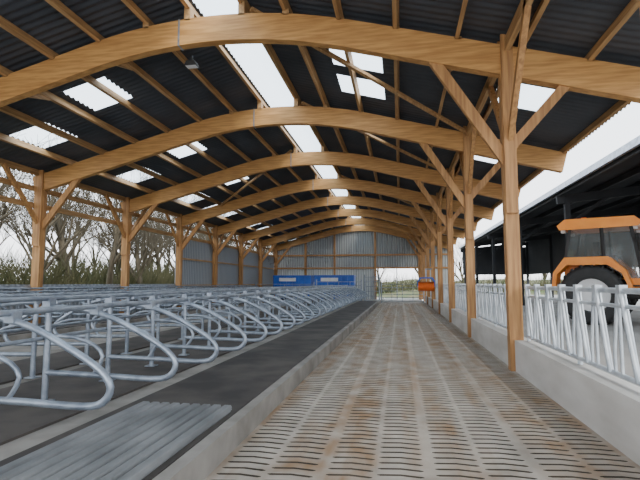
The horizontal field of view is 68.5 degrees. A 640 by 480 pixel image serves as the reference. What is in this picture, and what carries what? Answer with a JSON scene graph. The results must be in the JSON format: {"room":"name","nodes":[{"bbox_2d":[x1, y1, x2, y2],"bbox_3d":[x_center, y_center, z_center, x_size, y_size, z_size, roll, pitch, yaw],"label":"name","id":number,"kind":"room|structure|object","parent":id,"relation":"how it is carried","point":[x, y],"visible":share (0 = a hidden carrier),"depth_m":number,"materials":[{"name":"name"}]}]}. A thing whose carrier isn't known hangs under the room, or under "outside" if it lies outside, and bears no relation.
{"room":"farm building","nodes":[
{"label":"farm building","id":0,"kind":"room"},
{"bbox_2d":[0,240,273,327],"bbox_3d":[-8.800,1.696,24.564,0.140,4.300,48.600,-1,-5,10],"label":"wall","id":1,"kind":"structure","parent":0,"point":[197,262],"depth_m":31.07,"materials":[{"name":"metal"}]},
{"bbox_2d":[0,0,639,243],"bbox_3d":[-0.464,-3.204,21.582,18.200,2.540,53.650,-1,-5,10],"label":"ceiling","id":2,"kind":"structure","parent":0,"point":[565,27],"depth_m":13.02,"materials":[{"name":"black"}]},
{"bbox_2d":[0,297,639,479],"bbox_3d":[-1.397,4.050,23.954,14.950,0.500,59.300,-1,-5,10],"label":"floor","id":3,"kind":"structure","parent":0,"point":[407,394],"depth_m":5.45,"materials":[{"name":"concrete"}]},
{"bbox_2d":[0,300,379,479],"bbox_3d":[-4.019,3.280,17.953,10.800,0.540,40.500,-1,-5,10],"label":"platform","id":4,"kind":"object","parent":3,"relation":"on","point":[254,379],"visible":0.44,"depth_m":6.64,"materials":[{"name":"concrete"}]},
{"bbox_2d":[0,401,231,479],"bbox_3d":[-1.824,1.653,3.225,1.080,0.061,4.020,-1,-5,10],"label":"mat","id":5,"kind":"object","parent":4,"relation":"on","point":[131,443],"visible":1,"depth_m":3.84,"materials":[{"name":"grey rubber"}]},
{"bbox_2d":[0,285,263,322],"bbox_3d":[-7.697,2.792,22.137,1.738,1.224,33.400,-1,-5,10],"label":"divider","id":6,"kind":"object","parent":4,"relation":"on","point":[46,289],"visible":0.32,"depth_m":18.47,"materials":[{"name":"metal"}]},
{"bbox_2d":[0,285,331,378],"bbox_3d":[-2.841,2.550,19.500,1.738,1.224,37.000,-1,-5,10],"label":"divider","id":7,"kind":"object","parent":4,"relation":"on","point":[60,322],"visible":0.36,"depth_m":9.30,"materials":[{"name":"metal"}]},
{"bbox_2d":[0,285,367,409],"bbox_3d":[-0.110,2.508,19.039,1.738,1.224,37.000,-1,-5,10],"label":"divider","id":8,"kind":"object","parent":4,"relation":"on","point":[49,306],"visible":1,"depth_m":6.57,"materials":[{"name":"metal"}]},
{"bbox_2d":[1,106,566,337],"bbox_3d":[-1.487,-0.704,15.290,17.851,7.390,3.507,-1,-5,10],"label":"frame","id":9,"kind":"object","parent":3,"relation":"on","point":[425,135],"visible":0.92,"depth_m":15.33,"materials":[{"name":"brown wood"}]},
{"bbox_2d":[273,275,313,299],"bbox_3d":[-2.287,4.333,42.240,3.420,2.270,2.160,-1,-5,10],"label":"container","id":10,"kind":"object","parent":3,"relation":"on","point":[278,280],"visible":0.58,"depth_m":41.31,"materials":[{"name":"paint"}]},
{"bbox_2d":[104,151,520,321],"bbox_3d":[-0.585,-0.219,20.591,17.851,7.390,3.507,-1,-5,10],"label":"frame","id":11,"kind":"object","parent":3,"relation":"on","point":[319,158],"visible":0.82,"depth_m":20.80,"materials":[{"name":"brown wood"}]},
{"bbox_2d":[0,0,639,370],"bbox_3d":[-2.390,-1.189,9.988,17.851,7.390,3.507,-1,-5,10],"label":"frame","id":12,"kind":"object","parent":3,"relation":"on","point":[564,73],"visible":0.96,"depth_m":9.32,"materials":[{"name":"brown wood"}]},
{"bbox_2d":[165,178,494,313],"bbox_3d":[0.318,0.267,25.893,17.851,7.390,3.507,-1,-5,10],"label":"frame","id":13,"kind":"object","parent":3,"relation":"on","point":[415,197],"visible":0.87,"depth_m":26.09,"materials":[{"name":"brown wood"}]},
{"bbox_2d":[314,275,355,299],"bbox_3d":[1.376,4.231,41.117,3.420,2.270,2.160,-1,-5,10],"label":"container","id":14,"kind":"object","parent":3,"relation":"on","point":[321,279],"visible":0.55,"depth_m":40.17,"materials":[{"name":"paint"}]},
{"bbox_2d":[316,279,361,300],"bbox_3d":[1.537,4.174,38.467,3.800,1.900,0.100,-1,-5,10],"label":"gate","id":15,"kind":"object","parent":3,"relation":"on","point":[316,279],"visible":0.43,"depth_m":38.22,"materials":[{"name":"silver metal"}]},
{"bbox_2d":[205,196,477,307],"bbox_3d":[1.220,0.752,31.195,17.851,7.390,3.507,-1,-5,10],"label":"frame","id":16,"kind":"object","parent":3,"relation":"on","point":[411,212],"visible":0.85,"depth_m":31.54,"materials":[{"name":"brown wood"}]},
{"bbox_2d":[417,268,434,291],"bbox_3d":[6.373,2.385,28.467,1.060,1.440,3.059,-1,-5,10],"label":"brush","id":17,"kind":"object","parent":16,"relation":"attached to","point":[422,286],"visible":1,"depth_m":27.21,"materials":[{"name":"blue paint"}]},
{"bbox_2d":[234,209,464,304],"bbox_3d":[2.122,1.237,36.497,17.851,7.390,3.507,-1,-5,10],"label":"frame","id":18,"kind":"object","parent":3,"relation":"on","point":[256,235],"visible":0.84,"depth_m":36.83,"materials":[{"name":"brown wood"}]},
{"bbox_2d":[256,218,456,301],"bbox_3d":[3.025,1.722,41.799,17.851,7.390,3.507,-1,-5,10],"label":"frame","id":19,"kind":"object","parent":3,"relation":"on","point":[351,221],"visible":0.82,"depth_m":42.22,"materials":[{"name":"brown wood"}]},
{"bbox_2d":[271,225,446,299],"bbox_3d":[3.927,2.208,47.101,17.851,7.390,3.507,-1,-5,10],"label":"frame","id":20,"kind":"object","parent":3,"relation":"on","point":[287,246],"visible":0.7,"depth_m":47.48,"materials":[{"name":"brown wood"}]},
{"bbox_2d":[364,274,379,300],"bbox_3d":[4.249,3.974,38.482,0.100,2.300,1.903,4,-6,-34],"label":"gate","id":21,"kind":"object","parent":3,"relation":"on","point":[375,281],"visible":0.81,"depth_m":38.20,"materials":[{"name":"silver metal"}]},
{"bbox_2d":[381,282,423,302],"bbox_3d":[6.623,4.213,37.801,3.450,1.700,0.100,-1,-5,10],"label":"gate","id":22,"kind":"object","parent":3,"relation":"on","point":[402,294],"visible":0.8,"depth_m":37.84,"materials":[{"name":"silver metal"}]},
{"bbox_2d":[277,225,447,299],"bbox_3d":[4.049,1.940,47.247,17.800,7.950,0.280,-1,-5,10],"label":"wall","id":23,"kind":"structure","parent":0,"point":[358,253],"depth_m":47.40,"materials":[{"name":"grey metal"}]},
{"bbox_2d":[425,296,639,465],"bbox_3d":[5.057,2.981,16.436,0.310,0.860,46.500,-1,-5,10],"label":"wall","id":24,"kind":"structure","parent":0,"point":[608,404],"depth_m":5.69,"materials":[{"name":"concrete"}]},
{"bbox_2d":[435,283,443,302],"bbox_3d":[6.937,3.025,27.264,0.097,1.015,4.968,-1,-5,10],"label":"fence panel","id":25,"kind":"object","parent":24,"relation":"on","point":[436,284],"visible":0.36,"depth_m":28.41,"materials":[{"name":"silver metal"}]},
{"bbox_2d":[443,283,455,307],"bbox_3d":[6.035,2.540,21.962,0.097,1.015,4.968,-1,-5,10],"label":"fence panel","id":26,"kind":"object","parent":24,"relation":"on","point":[445,285],"visible":0.41,"depth_m":22.98,"materials":[{"name":"silver metal"}]},
{"bbox_2d":[455,284,476,316],"bbox_3d":[5.132,2.055,16.660,0.097,1.015,4.968,-1,-5,10],"label":"fence panel","id":27,"kind":"object","parent":24,"relation":"on","point":[460,288],"visible":0.59,"depth_m":17.20,"materials":[{"name":"silver metal"}]},
{"bbox_2d":[476,284,506,328],"bbox_3d":[4.230,1.569,11.358,0.097,1.015,4.968,-1,-5,10],"label":"fence panel","id":28,"kind":"object","parent":24,"relation":"on","point":[497,304],"visible":0.73,"depth_m":11.53,"materials":[{"name":"silver metal"}]},
{"bbox_2d":[524,284,639,385],"bbox_3d":[3.327,1.084,6.057,0.097,1.015,4.968,-1,-5,10],"label":"fence panel","id":29,"kind":"object","parent":24,"relation":"on","point":[621,305],"visible":1,"depth_m":5.86,"materials":[{"name":"silver metal"}]},
{"label":"outside","id":30,"kind":"structure","parent":0,"visible":0},
{"bbox_2d":[15,279,562,297],"bbox_3d":[1.987,5.028,49.770,133.000,2.299,139.300,-1,-5,10],"label":"grassy ground","id":31,"kind":"structure","parent":30,"point":[412,291],"depth_m":56.01,"materials":[{"name":"green plant"}]},
{"bbox_2d":[0,176,30,245],"bbox_3d":[-22.884,-0.812,33.380,4.907,8.476,4.728,4,-6,-35],"label":"bare tree","id":32,"kind":"object","parent":31,"relation":"on","point":[5,236],"visible":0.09,"depth_m":33.77,"materials":[{"name":"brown plant"}]},
{"bbox_2d":[0,135,34,226],"bbox_3d":[-16.832,-2.158,23.480,6.139,10.604,5.914,2,-5,-18],"label":"bare tree","id":33,"kind":"object","parent":31,"relation":"on","point":[27,175],"visible":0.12,"depth_m":23.33,"materials":[{"name":"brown plant"}]},
{"bbox_2d":[0,132,60,225],"bbox_3d":[-13.761,-1.465,17.282,7.783,10.115,6.771,-2,-6,22],"label":"bare tree","id":34,"kind":"object","parent":31,"relation":"on","point":[16,174],"visible":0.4,"depth_m":18.51,"materials":[{"name":"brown plant"}]},
{"bbox_2d":[0,173,89,249],"bbox_3d":[-18.829,-1.298,31.929,6.097,9.297,7.193,-1,-5,6],"label":"bare tree","id":35,"kind":"object","parent":31,"relation":"on","point":[49,229],"visible":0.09,"depth_m":30.79,"materials":[{"name":"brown plant"}]},
{"bbox_2d":[26,185,96,267],"bbox_3d":[-21.397,-0.904,38.148,6.456,9.645,7.421,2,-6,-21],"label":"bare tree","id":36,"kind":"object","parent":31,"relation":"on","point":[65,239],"visible":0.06,"depth_m":38.21,"materials":[{"name":"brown plant"}]},
{"bbox_2d":[2,172,130,283],"bbox_3d":[-15.555,-1.097,29.365,7.527,9.782,6.548,4,-6,-35],"label":"bare tree","id":37,"kind":"object","parent":31,"relation":"on","point":[57,224],"visible":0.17,"depth_m":29.26,"materials":[{"name":"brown plant"}]},
{"bbox_2d":[0,133,134,283],"bbox_3d":[-13.169,-0.808,23.966,7.340,9.486,6.221,3,-6,-29],"label":"bare tree","id":38,"kind":"object","parent":31,"relation":"on","point":[51,203],"visible":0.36,"depth_m":23.53,"materials":[{"name":"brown plant"}]},
{"bbox_2d":[55,191,112,268],"bbox_3d":[-18.623,-0.664,36.654,5.095,8.801,4.908,1,-5,-13],"label":"bare tree","id":39,"kind":"object","parent":31,"relation":"on","point":[77,218],"visible":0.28,"depth_m":36.52,"materials":[{"name":"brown plant"}]},
{"bbox_2d":[57,210,112,266],"bbox_3d":[-21.254,0.508,42.907,5.860,7.574,4.967,0,-5,2],"label":"bare tree","id":40,"kind":"object","parent":31,"relation":"on","point":[92,251],"visible":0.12,"depth_m":42.84,"materials":[{"name":"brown plant"}]},
{"bbox_2d":[72,203,156,279],"bbox_3d":[-14.879,0.520,33.261,5.677,7.337,4.812,-1,-5,11],"label":"bare tree","id":41,"kind":"object","parent":31,"relation":"on","point":[102,229],"visible":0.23,"depth_m":33.25,"materials":[{"name":"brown plant"}]},
{"bbox_2d":[68,168,166,283],"bbox_3d":[-11.376,-1.163,27.370,6.542,11.301,6.303,-3,-6,33],"label":"bare tree","id":42,"kind":"object","parent":31,"relation":"on","point":[112,260],"visible":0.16,"depth_m":26.95,"materials":[{"name":"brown plant"}]},
{"bbox_2d":[75,194,162,251],"bbox_3d":[-17.247,-0.623,40.898,7.373,9.582,6.414,-1,-5,15],"label":"bare tree","id":43,"kind":"object","parent":31,"relation":"on","point":[93,226],"visible":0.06,"depth_m":40.74,"materials":[{"name":"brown plant"}]},
{"bbox_2d":[76,194,196,283],"bbox_3d":[-12.312,0.208,31.657,6.821,8.865,5.934,-3,-6,30],"label":"bare tree","id":44,"kind":"object","parent":31,"relation":"on","point":[137,240],"visible":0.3,"depth_m":31.88,"materials":[{"name":"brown plant"}]},
{"bbox_2d":[132,212,173,271],"bbox_3d":[-14.300,0.011,38.944,4.903,8.790,5.089,-4,-6,36],"label":"bare tree","id":45,"kind":"object","parent":31,"relation":"on","point":[151,247],"visible":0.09,"depth_m":39.13,"materials":[{"name":"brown plant"}]},
{"bbox_2d":[131,222,174,263],"bbox_3d":[-16.603,0.896,46.796,4.921,7.504,5.806,-1,-5,13],"label":"bare tree","id":46,"kind":"object","parent":31,"relation":"on","point":[156,222],"visible":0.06,"depth_m":46.12,"materials":[{"name":"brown plant"}]},
{"bbox_2d":[133,211,188,273],"bbox_3d":[-14.389,-0.273,43.286,6.768,10.111,7.780,-3,-6,28],"label":"bare tree","id":47,"kind":"object","parent":31,"relation":"on","point":[156,256],"visible":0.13,"depth_m":42.53,"materials":[{"name":"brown plant"}]},
{"bbox_2d":[161,216,176,273],"bbox_3d":[-16.459,0.560,49.931,5.084,8.783,4.898,2,-6,-23],"label":"bare tree","id":48,"kind":"object","parent":31,"relation":"on","point":[172,216],"visible":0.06,"depth_m":49.91,"materials":[{"name":"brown plant"}]},
{"bbox_2d":[137,194,223,273],"bbox_3d":[-10.865,0.254,37.868,6.628,10.106,7.819,-4,-6,34],"label":"bare tree","id":49,"kind":"object","parent":31,"relation":"on","point":[184,198],"visible":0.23,"depth_m":36.70,"materials":[{"name":"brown plant"}]},
{"bbox_2d":[171,196,226,245],"bbox_3d":[-12.965,0.344,50.119,6.797,10.364,8.019,-4,-6,35],"label":"bare tree","id":50,"kind":"object","parent":31,"relation":"on","point":[198,196],"visible":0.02,"depth_m":49.07,"materials":[{"name":"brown plant"}]},
{"bbox_2d":[190,192,236,242],"bbox_3d":[-9.845,-0.388,42.520,6.979,12.056,6.724,-5,-7,42],"label":"bare tree","id":51,"kind":"object","parent":31,"relation":"on","point":[199,192],"visible":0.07,"depth_m":42.73,"materials":[{"name":"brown plant"}]},
{"bbox_2d":[209,226,274,264],"bbox_3d":[-8.098,1.866,47.300,6.818,8.862,5.932,1,-5,-13],"label":"bare tree","id":52,"kind":"object","parent":31,"relation":"on","point":[223,240],"visible":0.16,"depth_m":47.26,"materials":[{"name":"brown plant"}]},
{"bbox_2d":[218,212,270,252],"bbox_3d":[-8.650,1.235,50.976,6.858,10.457,8.091,-3,-6,33],"label":"bare tree","id":53,"kind":"object","parent":31,"relation":"on","point":[266,251],"visible":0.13,"depth_m":51.49,"materials":[{"name":"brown plant"}]},
{"bbox_2d":[0,242,562,293],"bbox_3d":[5.456,3.127,41.111,61.097,4.132,77.815,-1,-5,10],"label":"hedge","id":54,"kind":"object","parent":31,"relation":"on","point":[82,273],"visible":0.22,"depth_m":30.16,"materials":[{"name":"green plant"}]},
{"bbox_2d":[376,269,393,278],"bbox_3d":[9.113,4.226,70.113,6.490,8.389,5.501,3,-6,-30],"label":"bare tree","id":55,"kind":"object","parent":31,"relation":"on","point":[377,270],"visible":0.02,"depth_m":69.66,"materials":[{"name":"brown plant"}]},
{"bbox_2d":[454,238,464,283],"bbox_3d":[19.913,3.496,65.520,6.946,9.028,6.043,-4,-6,35],"label":"bare tree","id":56,"kind":"object","parent":31,"relation":"on","point":[460,267],"visible":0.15,"depth_m":65.86,"materials":[{"name":"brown plant"}]},
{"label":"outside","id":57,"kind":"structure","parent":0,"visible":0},
{"bbox_2d":[447,294,639,386],"bbox_3d":[37.264,4.524,32.965,57.630,0.400,102.000,-1,-5,10],"label":"ground","id":58,"kind":"structure","parent":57,"point":[635,314],"depth_m":11.69,"materials":[{"name":"concrete"}]},
{"bbox_2d":[459,135,639,305],"bbox_3d":[14.837,0.850,27.494,7.120,5.920,49.100,-1,-5,10],"label":"shed","id":59,"kind":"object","parent":58,"relation":"on","point":[610,186],"visible":0.7,"depth_m":27.28,"materials":[{"name":"metal"}]},
{"bbox_2d":[552,215,639,324],"bbox_3d":[10.411,0.869,14.695,5.256,3.639,2.757,-4,-7,39],"label":"tractor","id":60,"kind":"object","parent":58,"relation":"on","point":[608,271],"visible":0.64,"depth_m":14.80,"materials":[{"name":"orange metal"}]},
{"bbox_3d":[-4.194,-2.160,-0.616,17.851,7.390,3.507,-1,-5,10],"label":"frame","id":61,"kind":"object","parent":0,"visible":0},
{"bbox_2d":[0,0,638,256],"bbox_3d":[-0.453,-2.500,21.338,17.760,3.550,53.300,-1,-5,10],"label":"roof purlins","id":62,"kind":"structure","parent":61,"relation":"on","point":[244,6],"depth_m":13.87,"materials":[{"name":"brown wood"}]},
{"bbox_2d":[184,55,199,68],"bbox_3d":[-3.110,-4.337,11.417,0.320,0.280,0.200,-1,-5,10],"label":"floodlight","id":63,"kind":"object","parent":62,"relation":"hanging from","point":[189,64],"visible":1,"depth_m":11.33,"materials":[{"name":"black plastic"}]}
]}

